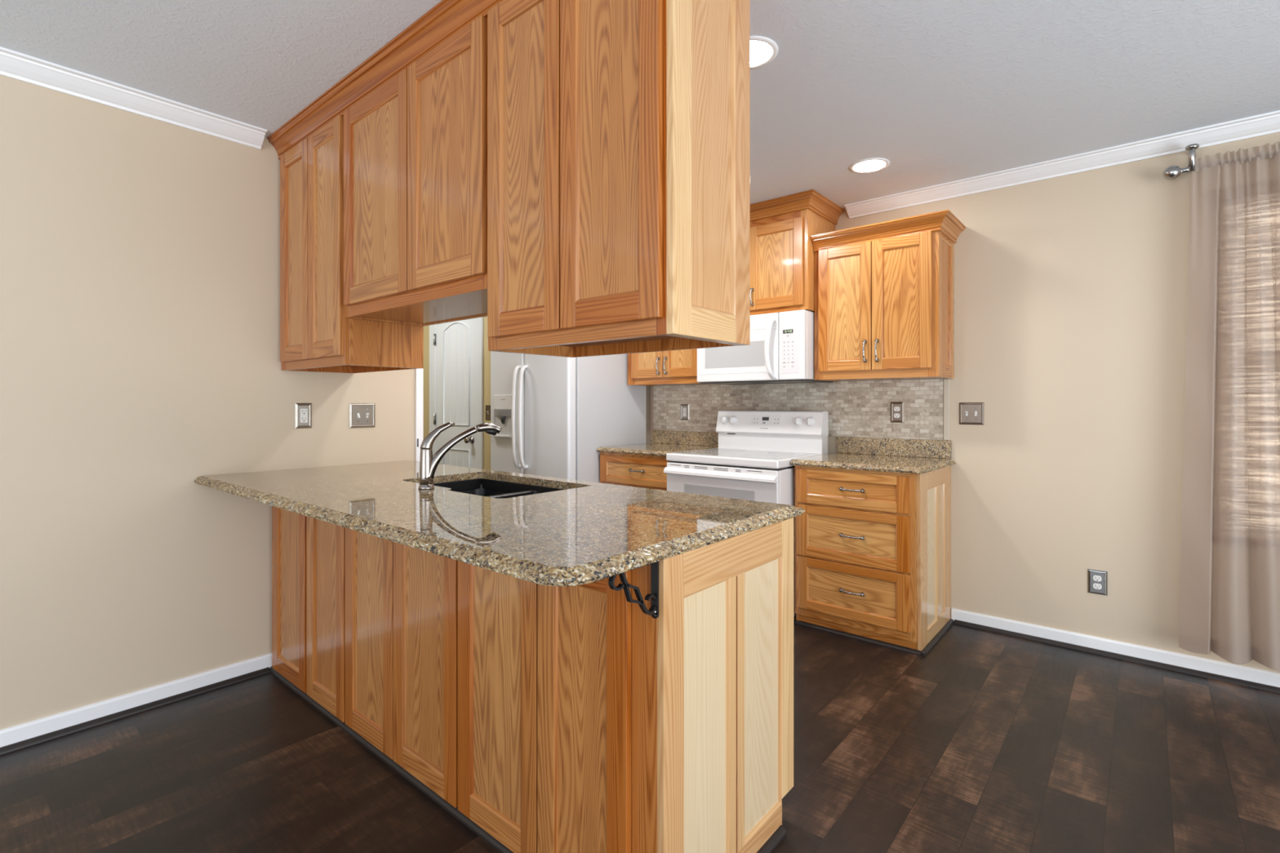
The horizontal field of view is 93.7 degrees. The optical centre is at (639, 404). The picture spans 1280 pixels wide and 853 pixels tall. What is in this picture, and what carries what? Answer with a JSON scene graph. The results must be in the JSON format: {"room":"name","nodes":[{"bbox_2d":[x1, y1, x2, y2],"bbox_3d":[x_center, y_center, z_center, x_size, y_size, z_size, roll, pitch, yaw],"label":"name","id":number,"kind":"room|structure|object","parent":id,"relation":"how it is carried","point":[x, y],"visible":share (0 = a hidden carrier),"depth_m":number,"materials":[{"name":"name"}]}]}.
{"room":"kitchen","nodes":[
{"label":"kitchen","id":0,"kind":"room"},
{"bbox_2d":[0,75,415,729],"bbox_3d":[-2.985,-0.001,1.317,0.110,2.440,5.322,0,0,40],"label":"wall","id":1,"kind":"structure","parent":0,"point":[140,255],"depth_m":2.40,"materials":[{"name":"beige paint"}]},
{"bbox_2d":[0,46,266,149],"bbox_3d":[-3.157,-1.189,0.959,0.088,0.064,4.550,0,0,40],"label":"trim","id":2,"kind":"structure","parent":1,"relation":"attached to","point":[14,64],"depth_m":2.33,"materials":[{"name":"white paint"}]},
{"bbox_2d":[0,666,270,755],"bbox_3d":[-3.164,1.210,0.984,0.019,0.019,4.580,0,0,40],"label":"trim","id":3,"kind":"structure","parent":1,"relation":"attached to","point":[77,727],"depth_m":2.35,"materials":[{"name":"black"}]},
{"bbox_2d":[0,653,271,747],"bbox_3d":[-3.171,1.181,1.000,0.013,0.076,4.596,0,0,40],"label":"baseboard","id":4,"kind":"structure","parent":1,"relation":"attached to","point":[20,732],"depth_m":2.36,"materials":[{"name":"white paint"}]},
{"bbox_2d":[294,403,311,428],"bbox_3d":[-1.605,0.054,2.865,0.008,0.120,0.074,0,0,40],"label":"power outlet","id":5,"kind":"object","parent":1,"relation":"attached to","point":[303,411],"visible":1,"depth_m":2.86,"materials":[{"name":"silver metal"}]},
{"bbox_2d":[300,408,307,422],"bbox_3d":[-1.604,0.054,2.864,0.004,0.067,0.033,0,0,40],"label":"receptacle","id":6,"kind":"object","parent":5,"relation":"attached to","point":[304,412],"depth_m":2.86,"materials":[{"name":"white plastic"}]},
{"bbox_2d":[280,115,423,373],"bbox_3d":[-1.314,-0.679,2.702,0.657,1.044,0.356,0,0,40],"label":"upper cabinet","id":7,"kind":"object","parent":1,"relation":"attached to","point":[316,335],"visible":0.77,"depth_m":2.52,"materials":[{"name":"brown wood"}]},
{"bbox_2d":[349,403,375,427],"bbox_3d":[-1.419,0.057,3.077,0.019,0.125,0.132,0,0,40],"label":"light switch","id":8,"kind":"object","parent":1,"relation":"attached to","point":[361,415],"visible":1,"depth_m":3.08,"materials":[{"name":"silver metal"}]},
{"bbox_2d":[415,368,422,462],"bbox_3d":[-1.264,0.169,3.354,0.130,2.100,0.042,0,0,40],"label":"trim","id":9,"kind":"structure","parent":1,"relation":"attached to","point":[419,372],"depth_m":3.31,"materials":[{"name":"white paint"}]},
{"bbox_2d":[422,316,490,470],"bbox_3d":[-1.583,-0.001,5.665,1.935,2.440,0.780,0,0,40],"label":"wall","id":10,"kind":"structure","parent":0,"point":[486,354],"depth_m":4.90,"materials":[{"name":"beige paint"}]},
{"bbox_2d":[429,316,483,469],"bbox_3d":[-1.608,0.159,5.123,0.795,2.120,0.083,0,0,40],"label":"door","id":11,"kind":"structure","parent":10,"relation":"in","point":[455,348],"depth_m":5.11,"materials":[{"name":"white paint"}]},
{"bbox_2d":[485,404,490,420],"bbox_3d":[-1.230,0.067,4.846,0.078,0.122,0.019,0,0,40],"label":"light switch","id":12,"kind":"object","parent":10,"relation":"attached to","point":[487,406],"visible":0.96,"depth_m":4.85,"materials":[{"name":"brown metal"}]},
{"bbox_2d":[0,619,1279,852],"bbox_3d":[-1.138,1.269,1.043,8.570,0.100,7.520,0,0,40],"label":"floor","id":13,"kind":"structure","parent":0,"point":[984,741],"depth_m":2.00,"materials":[{"name":"brown wood"}]},
{"bbox_2d":[271,506,345,722],"bbox_3d":[-1.198,0.777,2.744,0.775,0.884,0.644,0,0,40],"label":"base cabinet","id":14,"kind":"object","parent":13,"relation":"on","point":[308,553],"visible":0.39,"depth_m":2.45,"materials":[{"name":"brown wood"}]},
{"bbox_2d":[345,527,457,808],"bbox_3d":[-0.618,0.777,2.256,0.739,0.884,0.644,0,0,40],"label":"base cabinet","id":15,"kind":"object","parent":13,"relation":"on","point":[402,600],"visible":0.41,"depth_m":1.97,"materials":[{"name":"brown wood"}]},
{"bbox_2d":[489,351,645,482],"bbox_3d":[-0.579,0.338,4.637,0.885,1.762,0.902,0,0,40],"label":"refrigerator","id":16,"kind":"object","parent":13,"relation":"on","point":[553,414],"visible":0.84,"depth_m":4.30,"materials":[{"name":"grey metal"}]},
{"bbox_2d":[494,409,511,416],"bbox_3d":[-1.038,0.064,4.503,0.211,0.050,0.030,0,0,40],"label":"water dispenser","id":17,"kind":"object","parent":16,"relation":"attached to","point":[497,412],"depth_m":4.48,"materials":[{"name":"grey plastic"}]},
{"bbox_2d":[457,517,793,852],"bbox_3d":[-0.042,0.777,1.773,0.761,0.884,0.647,0,0,40],"label":"base cabinet","id":18,"kind":"object","parent":13,"relation":"on","point":[589,722],"visible":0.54,"depth_m":1.50,"materials":[{"name":"brown wood"}]},
{"bbox_2d":[194,460,804,586],"bbox_3d":[-0.691,0.320,2.175,2.294,0.030,1.007,0,0,40],"label":"countertop","id":19,"kind":"structure","parent":18,"relation":"on","point":[584,532],"depth_m":1.67,"materials":[{"name":"stone"}]},
{"bbox_2d":[417,422,502,489],"bbox_3d":[-0.668,0.186,2.240,0.305,0.239,0.057,0,0,-34],"label":"kitchen faucet","id":20,"kind":"object","parent":19,"relation":"on","point":[428,463],"visible":1,"depth_m":2.17,"materials":[{"name":"silver metal"}]},
{"bbox_2d":[433,478,564,498],"bbox_3d":[-0.584,0.445,2.325,0.765,0.219,0.475,0,0,40],"label":"sink","id":21,"kind":"object","parent":19,"relation":"in","point":[496,489],"visible":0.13,"depth_m":2.62,"materials":[{"name":"black metal"}]},
{"bbox_2d":[269,666,786,852],"bbox_3d":[-0.645,1.210,2.225,2.300,0.019,0.566,0,0,40],"label":"trim","id":22,"kind":"structure","parent":18,"relation":"attached to","point":[780,833],"depth_m":1.89,"materials":[{"name":"black wood"}]},
{"bbox_2d":[591,560,658,618],"bbox_3d":[-0.032,0.401,1.232,0.018,0.130,0.205,0,0,40],"label":"bracket","id":23,"kind":"object","parent":18,"relation":"attached to","point":[653,611],"visible":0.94,"depth_m":1.28,"materials":[{"name":"black metal"}]},
{"bbox_2d":[600,451,667,490],"bbox_3d":[0.166,0.777,4.269,0.708,0.884,0.662,0,0,40],"label":"base cabinet","id":24,"kind":"object","parent":13,"relation":"on","point":[636,470],"visible":0.26,"depth_m":4.06,"materials":[{"name":"brown wood"}]},
{"bbox_2d":[596,430,718,456],"bbox_3d":[0.170,0.269,4.273,0.712,0.132,0.650,0,0,40],"label":"countertop","id":25,"kind":"structure","parent":24,"relation":"on","point":[664,442],"depth_m":4.38,"materials":[{"name":"stone"}]},
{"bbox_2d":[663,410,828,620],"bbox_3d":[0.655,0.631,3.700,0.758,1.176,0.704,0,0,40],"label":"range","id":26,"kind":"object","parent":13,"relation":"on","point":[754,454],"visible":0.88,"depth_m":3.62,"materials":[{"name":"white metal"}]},
{"bbox_2d":[666,448,827,468],"bbox_3d":[0.663,0.323,3.710,0.758,0.048,0.670,0,0,40],"label":"cooktop","id":27,"kind":"object","parent":26,"relation":"in","point":[717,458],"depth_m":3.54,"materials":[{"name":"white glass"}]},
{"bbox_2d":[795,465,951,650],"bbox_3d":[1.288,0.777,3.330,0.651,0.884,0.655,0,0,40],"label":"base cabinet","id":28,"kind":"object","parent":13,"relation":"on","point":[873,548],"visible":0.89,"depth_m":3.09,"materials":[{"name":"brown wood"}]},
{"bbox_2d":[790,436,955,474],"bbox_3d":[1.296,0.269,3.325,0.693,0.132,0.653,0,0,40],"label":"countertop","id":29,"kind":"structure","parent":28,"relation":"on","point":[918,456],"depth_m":3.39,"materials":[{"name":"stone"}]},
{"bbox_2d":[795,618,954,657],"bbox_3d":[1.306,1.210,3.338,0.673,0.019,0.592,0,0,40],"label":"trim","id":30,"kind":"structure","parent":28,"relation":"attached to","point":[935,639],"depth_m":3.10,"materials":[{"name":"black wood"}]},
{"bbox_2d":[0,0,1279,209],"bbox_3d":[-1.138,-1.271,1.043,8.570,0.100,7.520,0,0,40],"label":"ceiling","id":31,"kind":"structure","parent":0,"point":[943,91],"depth_m":2.15,"materials":[{"name":"white paint"}]},
{"bbox_2d":[343,14,487,326],"bbox_3d":[-0.703,-0.771,2.188,0.936,0.860,0.356,0,0,40],"label":"upper cabinet","id":32,"kind":"object","parent":31,"relation":"attached to","point":[415,145],"visible":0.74,"depth_m":1.99,"materials":[{"name":"brown wood"}]},
{"bbox_2d":[266,0,502,159],"bbox_3d":[-0.685,-1.178,2.145,2.338,0.084,0.398,0,0,40],"label":"crown molding","id":33,"kind":"structure","parent":32,"relation":"attached to","point":[446,18],"depth_m":2.10,"materials":[{"name":"brown wood"}]},
{"bbox_2d":[487,0,750,357],"bbox_3d":[-0.084,-0.679,1.667,0.679,1.044,0.356,0,0,40],"label":"upper cabinet","id":34,"kind":"object","parent":31,"relation":"attached to","point":[619,131],"visible":0.98,"depth_m":1.49,"materials":[{"name":"brown wood"}]},
{"bbox_2d":[750,35,778,69],"bbox_3d":[0.380,-1.217,2.085,0.196,0.006,0.196,0,0,40],"label":"recessed light","id":35,"kind":"object","parent":31,"relation":"in","point":[763,50],"visible":0.41,"depth_m":2.07,"materials":[{"name":"white paint"}]},
{"bbox_2d":[848,157,889,173],"bbox_3d":[1.171,-1.217,3.066,0.196,0.006,0.196,0,0,40],"label":"recessed light","id":36,"kind":"object","parent":31,"relation":"in","point":[873,164],"visible":1,"depth_m":3.06,"materials":[{"name":"white paint"}]},
{"bbox_2d":[645,132,1279,673],"bbox_3d":[1.934,-0.001,3.294,6.530,2.440,0.120,0,0,40],"label":"wall","id":37,"kind":"structure","parent":0,"point":[1071,291],"depth_m":3.01,"materials":[{"name":"beige paint"}]},
{"bbox_2d":[649,386,653,440],"bbox_3d":[0.095,0.073,4.755,0.034,0.432,0.012,0,0,40],"label":"trim","id":38,"kind":"structure","parent":37,"relation":"attached to","point":[651,387],"depth_m":4.75,"materials":[{"name":"beige stone"}]},
{"bbox_2d":[627,348,714,386],"bbox_3d":[0.282,-0.563,4.353,0.755,0.840,0.384,0,0,40],"label":"upper cabinet","id":39,"kind":"object","parent":37,"relation":"attached to","point":[673,367],"visible":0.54,"depth_m":4.26,"materials":[{"name":"brown wood"}]},
{"bbox_2d":[750,189,844,315],"bbox_3d":[0.817,-0.886,3.847,0.825,0.667,0.469,0,0,40],"label":"upper cabinet","id":40,"kind":"object","parent":37,"relation":"attached to","point":[782,254],"visible":0.42,"depth_m":3.58,"materials":[{"name":"brown wood"}]},
{"bbox_2d":[697,309,833,384],"bbox_3d":[0.781,-0.343,3.854,0.755,0.411,0.484,0,0,40],"label":"microwave","id":41,"kind":"object","parent":40,"relation":"attached to","point":[780,349],"visible":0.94,"depth_m":3.61,"materials":[{"name":"white plastic"}]},
{"bbox_2d":[653,378,943,439],"bbox_3d":[0.912,0.030,4.068,2.099,0.346,0.010,0,0,40],"label":"tile backsplash","id":42,"kind":"structure","parent":37,"relation":"attached to","point":[858,409],"depth_m":3.80,"materials":[{"name":"tile"}]},
{"bbox_2d":[680,404,688,420],"bbox_3d":[0.338,0.059,4.539,0.080,0.120,0.008,0,0,40],"label":"light switch","id":43,"kind":"object","parent":42,"relation":"attached to","point":[684,407],"visible":1,"depth_m":4.54,"materials":[{"name":"silver metal"}]},
{"bbox_2d":[890,401,903,422],"bbox_3d":[1.518,0.047,3.545,0.074,0.122,0.008,0,0,40],"label":"power outlet","id":44,"kind":"object","parent":42,"relation":"attached to","point":[896,407],"visible":1,"depth_m":3.54,"materials":[{"name":"brown metal"}]},
{"bbox_2d":[893,413,899,417],"bbox_3d":[1.516,0.067,3.543,0.034,0.027,0.004,0,0,40],"label":"receptacle","id":45,"kind":"object","parent":44,"relation":"attached to","point":[895,415],"depth_m":3.54,"materials":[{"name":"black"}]},
{"bbox_2d":[893,406,899,411],"bbox_3d":[1.516,0.028,3.543,0.034,0.027,0.004,0,0,40],"label":"receptacle","id":46,"kind":"object","parent":44,"relation":"attached to","point":[895,408],"depth_m":3.54,"materials":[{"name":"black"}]},
{"bbox_2d":[810,209,965,381],"bbox_3d":[1.399,-0.563,3.413,0.738,0.840,0.384,0,0,40],"label":"upper cabinet","id":47,"kind":"object","parent":37,"relation":"attached to","point":[884,291],"visible":1,"depth_m":3.29,"materials":[{"name":"brown wood"}]},
{"bbox_2d":[943,378,949,439],"bbox_3d":[1.727,0.030,3.381,0.031,0.346,0.012,0,0,40],"label":"trim","id":48,"kind":"structure","parent":37,"relation":"attached to","point":[946,381],"depth_m":3.38,"materials":[{"name":"beige stone"}]},
{"bbox_2d":[959,402,984,425],"bbox_3d":[1.820,0.051,3.298,0.122,0.122,0.019,0,0,40],"label":"light switch","id":49,"kind":"object","parent":37,"relation":"attached to","point":[970,413],"visible":1,"depth_m":3.30,"materials":[{"name":"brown metal"}]},
{"bbox_2d":[844,110,1279,218],"bbox_3d":[2.822,-1.189,2.410,4.033,0.064,0.088,0,0,40],"label":"trim","id":50,"kind":"structure","parent":37,"relation":"attached to","point":[1268,123],"depth_m":2.96,"materials":[{"name":"white paint"}]},
{"bbox_2d":[1087,568,1106,595],"bbox_3d":[2.246,0.874,2.947,0.077,0.118,0.008,0,0,40],"label":"power outlet","id":51,"kind":"object","parent":37,"relation":"attached to","point":[1096,580],"visible":1,"depth_m":2.95,"materials":[{"name":"grey metal"}]},
{"bbox_2d":[1093,583,1102,589],"bbox_3d":[2.244,0.894,2.945,0.034,0.027,0.004,0,0,40],"label":"receptacle","id":52,"kind":"object","parent":51,"relation":"attached to","point":[1095,586],"depth_m":2.94,"materials":[{"name":"white plastic"}]},
{"bbox_2d":[1093,575,1102,581],"bbox_3d":[2.244,0.855,2.945,0.034,0.027,0.004,0,0,40],"label":"receptacle","id":53,"kind":"object","parent":51,"relation":"attached to","point":[1095,578],"depth_m":2.94,"materials":[{"name":"white plastic"}]},
{"bbox_2d":[951,608,1279,687],"bbox_3d":[3.067,1.181,2.252,3.454,0.076,0.013,0,0,40],"label":"baseboard","id":54,"kind":"structure","parent":37,"relation":"attached to","point":[1224,668],"depth_m":2.87,"materials":[{"name":"white paint"}]},
{"bbox_2d":[954,619,1279,693],"bbox_3d":[3.064,1.210,2.234,3.435,0.019,0.019,0,0,40],"label":"trim","id":55,"kind":"structure","parent":37,"relation":"attached to","point":[1201,673],"depth_m":2.85,"materials":[{"name":"black"}]},
{"bbox_2d":[1163,143,1199,180],"bbox_3d":[3.027,-1.079,2.211,1.662,0.135,0.124,0,0,40],"label":"curtain rod","id":56,"kind":"object","parent":37,"relation":"attached to","point":[1171,172],"visible":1,"depth_m":2.67,"materials":[{"name":"grey metal"}]},
{"bbox_2d":[1178,141,1279,671],"bbox_3d":[2.636,-0.003,2.436,0.671,2.172,0.112,0,0,40],"label":"curtain","id":57,"kind":"object","parent":56,"relation":"hanging from","point":[1229,592],"visible":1,"depth_m":2.54,"materials":[{"name":"beige fabric"}]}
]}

